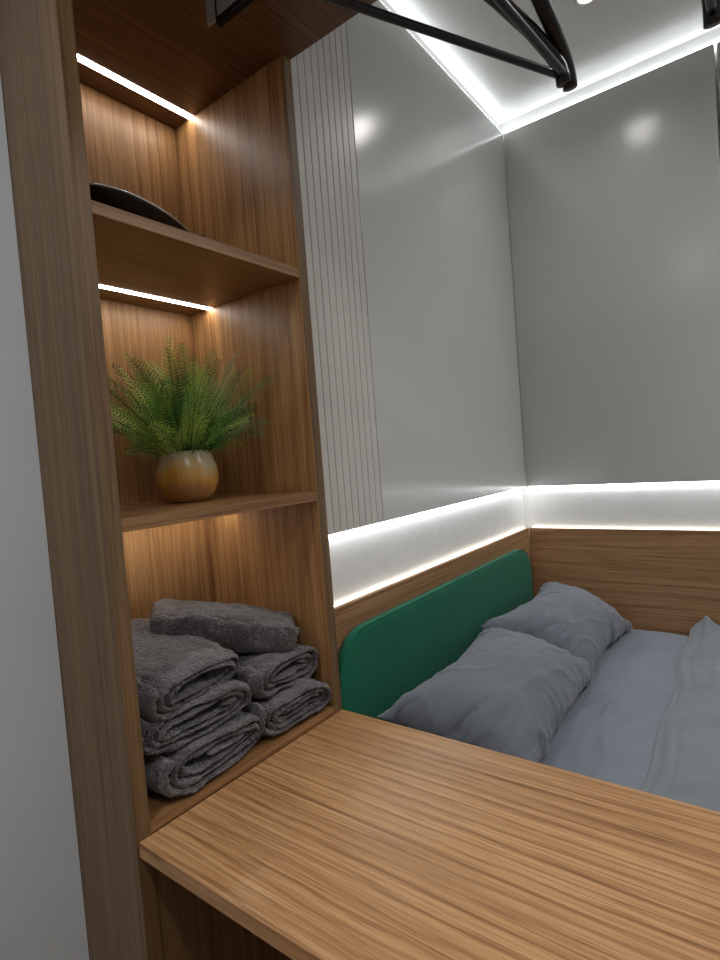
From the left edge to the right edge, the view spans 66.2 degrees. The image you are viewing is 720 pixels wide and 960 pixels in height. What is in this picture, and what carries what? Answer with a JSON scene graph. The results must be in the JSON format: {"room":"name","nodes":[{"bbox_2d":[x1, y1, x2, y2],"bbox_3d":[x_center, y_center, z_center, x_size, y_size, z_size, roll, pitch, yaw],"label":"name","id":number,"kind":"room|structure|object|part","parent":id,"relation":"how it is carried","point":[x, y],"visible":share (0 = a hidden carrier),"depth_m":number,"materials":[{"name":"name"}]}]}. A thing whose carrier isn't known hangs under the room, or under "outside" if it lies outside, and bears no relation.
{"room":"bedroom","nodes":[
{"label":"bedroom","id":0,"kind":"room"},
{"bbox_2d":[0,75,88,959],"bbox_3d":[-1.263,-0.010,0.409,0.060,3.064,1.899,-3,3,37],"label":"wall","id":1,"kind":"structure","parent":0,"point":[42,913],"depth_m":1.12,"materials":[{"name":"grey paint"}]},
{"bbox_2d":[328,0,524,604],"bbox_3d":[0.323,-0.207,2.247,0.070,3.064,1.717,-3,3,37],"label":"wall","id":2,"kind":"structure","parent":0,"point":[364,560],"depth_m":2.01,"materials":[{"name":"white paint"}]},
{"bbox_2d":[291,23,382,534],"bbox_3d":[-0.091,-0.731,1.633,0.014,1.766,0.311,-3,3,37],"label":"slatted wall panel","id":3,"kind":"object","parent":2,"relation":"attached to","point":[320,73],"depth_m":1.64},
{"bbox_2d":[328,487,524,536],"bbox_3d":[0.362,0.102,2.198,0.016,0.005,1.597,-3,3,37],"label":"light strip","id":4,"kind":"object","parent":2,"relation":"attached to","point":[523,487],"visible":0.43,"depth_m":1.94,"materials":[{"name":"white plastic"}]},
{"bbox_2d":[334,528,523,606],"bbox_3d":[0.372,0.311,2.211,0.009,0.005,1.597,-3,3,37],"label":"light strip","id":5,"kind":"object","parent":2,"relation":"attached to","point":[522,528],"visible":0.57,"depth_m":1.98,"materials":[{"name":"white plastic"}]},
{"bbox_2d":[334,528,530,652],"bbox_3d":[0.417,0.816,2.216,0.018,1.015,1.612,-3,3,37],"label":"trim","id":6,"kind":"structure","parent":2,"relation":"attached to","point":[350,614],"depth_m":1.95,"materials":[{"name":"brown wood"}]},
{"bbox_2d":[345,0,525,521],"bbox_3d":[0.389,-0.794,2.277,0.018,1.766,1.294,-3,3,37],"label":"wall panel","id":7,"kind":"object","parent":2,"relation":"attached to","point":[433,202],"depth_m":2.11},
{"bbox_2d":[338,549,533,719],"bbox_3d":[0.404,0.688,2.160,0.036,0.616,1.530,-3,3,37],"label":"headboard","id":8,"kind":"object","parent":2,"relation":"attached to","point":[386,656],"visible":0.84,"depth_m":1.89,"materials":[{"name":"green fabric"}]},
{"bbox_2d":[386,0,719,124],"bbox_3d":[0.330,-1.700,0.516,3.200,0.050,4.237,-3,3,37],"label":"ceiling","id":9,"kind":"structure","parent":0,"point":[604,38],"depth_m":2.23,"materials":[{"name":"white paint"}]},
{"bbox_2d":[573,0,595,6],"bbox_3d":[0.829,-1.768,2.017,0.092,0.012,0.092,-3,3,37],"label":"recessed light","id":10,"kind":"object","parent":9,"relation":"in","point":[579,3],"visible":1,"depth_m":2.04,"materials":[{"name":"white paint"}]},
{"bbox_2d":[499,27,719,596],"bbox_3d":[1.906,-0.322,2.083,2.665,3.064,0.070,-3,3,37],"label":"wall","id":11,"kind":"structure","parent":0,"point":[680,505],"depth_m":2.55,"materials":[{"name":"white paint"}]},
{"bbox_2d":[504,43,719,486],"bbox_3d":[1.143,-0.863,2.530,0.885,1.766,0.018,-3,3,37],"label":"wall panel","id":12,"kind":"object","parent":11,"relation":"attached to","point":[614,192],"depth_m":2.49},
{"bbox_2d":[506,40,719,132],"bbox_3d":[1.700,-1.775,2.030,2.425,0.005,0.020,-3,3,37],"label":"light strip","id":13,"kind":"object","parent":11,"relation":"attached to","point":[715,42],"visible":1,"depth_m":2.42,"materials":[{"name":"white plastic"}]},
{"bbox_2d":[532,527,705,529],"bbox_3d":[1.857,0.201,2.119,2.425,0.005,0.009,-3,3,37],"label":"light strip","id":14,"kind":"object","parent":11,"relation":"attached to","point":[532,527],"visible":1,"depth_m":2.59,"materials":[{"name":"white plastic"}]},
{"bbox_2d":[529,527,719,635],"bbox_3d":[1.960,0.703,2.073,2.624,1.015,0.018,-3,3,37],"label":"trim","id":15,"kind":"structure","parent":11,"relation":"attached to","point":[660,580],"depth_m":2.54,"materials":[{"name":"brown wood"}]},
{"bbox_2d":[529,481,719,487],"bbox_3d":[1.837,-0.008,2.104,2.425,0.005,0.016,-3,3,37],"label":"light strip","id":16,"kind":"object","parent":11,"relation":"attached to","point":[697,481],"visible":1,"depth_m":2.54,"materials":[{"name":"white plastic"}]},
{"bbox_2d":[717,41,719,100],"bbox_3d":[2.102,-0.906,1.808,1.498,1.764,0.012,-3,3,37],"label":"trim","id":17,"kind":"structure","parent":11,"relation":"attached to","point":[718,43],"depth_m":2.22,"materials":[{"name":"grey tile"}]},
{"bbox_3d":[0.568,1.403,0.643,3.200,0.050,4.237,-3,3,37],"label":"floor","id":18,"kind":"structure","parent":0,"visible":0},
{"bbox_2d":[0,0,376,959],"bbox_3d":[0.029,0.131,1.036,1.739,2.534,0.620,-3,3,37],"label":"shelving unit","id":19,"kind":"object","parent":18,"relation":"on","point":[167,108],"visible":0.7,"depth_m":1.35,"materials":[{"name":"brown wood"}]},
{"bbox_3d":[-0.645,0.192,1.177,0.489,2.504,0.031,-3,3,37],"label":"panel","id":20,"kind":"part","parent":19,"relation":"part of","materials":[{"name":"brown wood"}]},
{"bbox_2d":[89,182,190,232],"bbox_3d":[-0.496,-0.552,1.279,0.194,0.050,0.464,-4,2,8],"label":"serving dish","id":21,"kind":"object","parent":19,"relation":"on","point":[116,197],"visible":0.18,"depth_m":1.11,"materials":[{"name":"black ceramic"}]},
{"bbox_3d":[-0.655,0.178,1.552,0.018,2.504,0.558,-3,3,37],"label":"panel","id":22,"kind":"part","parent":19,"relation":"part of","materials":[{"name":"brown wood"}]},
{"bbox_2d":[108,335,275,502],"bbox_3d":[-0.469,-0.146,1.423,0.482,0.411,0.506,-3,3,37],"label":"potted fern","id":23,"kind":"object","parent":19,"relation":"on","point":[185,473],"visible":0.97,"depth_m":1.40,"materials":[{"name":"green plant"}]},
{"bbox_2d":[156,450,218,502],"bbox_3d":[-0.457,-0.009,1.467,0.160,0.133,0.160,-3,3,37],"label":"pot","id":24,"kind":"object","parent":23,"relation":"attached to","point":[182,476],"depth_m":1.41,"materials":[{"name":"ceramic"}]},
{"bbox_3d":[-0.514,-0.517,1.379,0.467,0.025,0.558,-3,3,37],"label":"shelf","id":25,"kind":"part","parent":19,"relation":"part of","materials":[{"name":"brown wood"}]},
{"bbox_2d":[143,710,263,797],"bbox_3d":[-0.452,0.606,1.302,0.368,0.106,0.312,-3,3,37],"label":"towel","id":26,"kind":"object","parent":19,"relation":"on","point":[185,770],"visible":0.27,"depth_m":1.18,"materials":[{"name":"grey fabric"}]},
{"bbox_2d":[140,679,250,754],"bbox_3d":[-0.471,0.519,1.297,0.371,0.111,0.304,-3,3,37],"label":"towel","id":27,"kind":"object","parent":26,"relation":"on","point":[199,716],"visible":0.3,"depth_m":1.19,"materials":[{"name":"grey fabric"}]},
{"bbox_2d":[131,618,238,722],"bbox_3d":[-0.496,0.429,1.288,0.362,0.145,0.285,-3,3,32],"label":"towel","id":28,"kind":"object","parent":27,"relation":"on","point":[172,671],"visible":0.54,"depth_m":1.22,"materials":[{"name":"grey fabric"}]},
{"bbox_3d":[-0.469,0.074,1.403,0.467,0.025,0.558,-3,3,37],"label":"shelf","id":29,"kind":"part","parent":19,"relation":"part of","materials":[{"name":"brown wood"}]},
{"bbox_3d":[-0.215,1.051,1.309,0.018,0.716,0.558,-3,3,37],"label":"kick panel","id":30,"kind":"part","parent":19,"relation":"part of","materials":[{"name":"brown wood"}]},
{"bbox_2d":[205,0,254,27],"bbox_3d":[0.137,-1.032,0.810,1.150,0.154,0.014,-3,3,37],"label":"rail","id":31,"kind":"object","parent":19,"relation":"attached to","point":[221,12],"visible":1,"depth_m":1.12,"materials":[{"name":"black metal"}]},
{"bbox_2d":[289,0,570,87],"bbox_3d":[0.118,-0.812,0.822,0.509,0.324,0.026,-6,3,-27],"label":"clothes hanger","id":32,"kind":"object","parent":31,"relation":"hanging from","point":[363,8],"visible":0.91,"depth_m":0.85,"materials":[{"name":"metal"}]},
{"bbox_2d":[493,0,577,91],"bbox_3d":[0.202,-0.817,0.782,0.025,0.324,0.463,-2,3,42],"label":"clothes hanger","id":33,"kind":"object","parent":31,"relation":"hanging from","point":[544,9],"visible":0.95,"depth_m":0.88,"materials":[{"name":"black plastic"}]},
{"bbox_2d":[701,0,719,29],"bbox_3d":[0.385,-0.826,0.644,0.025,0.324,0.463,-3,3,37],"label":"clothes hanger","id":34,"kind":"object","parent":31,"relation":"hanging from","point":[710,9],"visible":1,"depth_m":0.82,"materials":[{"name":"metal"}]},
{"bbox_3d":[-0.424,0.658,1.426,0.468,0.021,0.558,-3,3,37],"label":"shelf","id":35,"kind":"part","parent":19,"relation":"part of","materials":[{"name":"brown wood"}]},
{"bbox_3d":[-0.293,0.146,1.647,0.489,2.504,0.031,-3,3,37],"label":"panel","id":36,"kind":"part","parent":19,"relation":"part of","materials":[{"name":"brown wood"}]},
{"bbox_2d":[241,677,331,736],"bbox_3d":[-0.280,0.583,1.513,0.356,0.108,0.258,-2,3,41],"label":"towel","id":37,"kind":"object","parent":19,"relation":"on","point":[287,707],"visible":0.34,"depth_m":1.39,"materials":[{"name":"grey fabric"}]},
{"bbox_2d":[230,643,317,698],"bbox_3d":[-0.316,0.500,1.520,0.355,0.110,0.249,-3,3,35],"label":"towel","id":38,"kind":"object","parent":37,"relation":"on","point":[265,674],"visible":0.46,"depth_m":1.41,"materials":[{"name":"grey fabric"}]},
{"bbox_2d":[148,598,298,653],"bbox_3d":[-0.370,0.400,1.490,0.384,0.175,0.242,-5,2,-17],"label":"towel","id":39,"kind":"object","parent":38,"relation":"on","point":[237,627],"visible":0.93,"depth_m":1.41,"materials":[{"name":"grey fabric"}]},
{"bbox_2d":[139,709,719,959],"bbox_3d":[0.294,1.011,0.927,1.250,0.750,0.616,-3,3,37],"label":"desk","id":40,"kind":"object","parent":18,"relation":"on","point":[362,837],"visible":1,"depth_m":0.95,"materials":[{"name":"brown wood"}]},
{"bbox_3d":[1.312,1.010,1.569,2.096,0.544,1.585,-3,3,37],"label":"bed","id":41,"kind":"object","parent":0,"visible":0,"materials":[{"name":"grey cotton fabric"},{"name":"white cotton fabric"}]},
{"bbox_2d":[540,629,688,789],"bbox_3d":[1.286,0.745,1.563,2.070,0.064,1.583,-3,3,37],"label":"sheet","id":42,"kind":"object","parent":41,"relation":"on","point":[609,732],"visible":0.27,"depth_m":1.78,"materials":[{"name":"grey fabric"}]},
{"bbox_2d":[377,627,598,762],"bbox_3d":[0.449,0.657,1.755,0.431,0.237,0.794,-3,3,34],"label":"pillow","id":43,"kind":"object","parent":42,"relation":"on","point":[510,692],"visible":0.87,"depth_m":1.55,"materials":[{"name":"grey fabric"}]},
{"bbox_2d":[481,581,633,687],"bbox_3d":[0.857,0.603,2.349,0.425,0.233,0.727,-3,3,37],"label":"pillow","id":44,"kind":"object","parent":42,"relation":"on","point":[572,619],"visible":0.73,"depth_m":2.19,"materials":[{"name":"grey fabric"}]},
{"bbox_2d":[640,616,719,811],"bbox_3d":[1.541,0.665,1.369,1.423,0.107,1.585,-3,3,37],"label":"duvet","id":45,"kind":"object","parent":42,"relation":"on","point":[684,766],"visible":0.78,"depth_m":1.60,"materials":[{"name":"grey fabric"}]}
]}

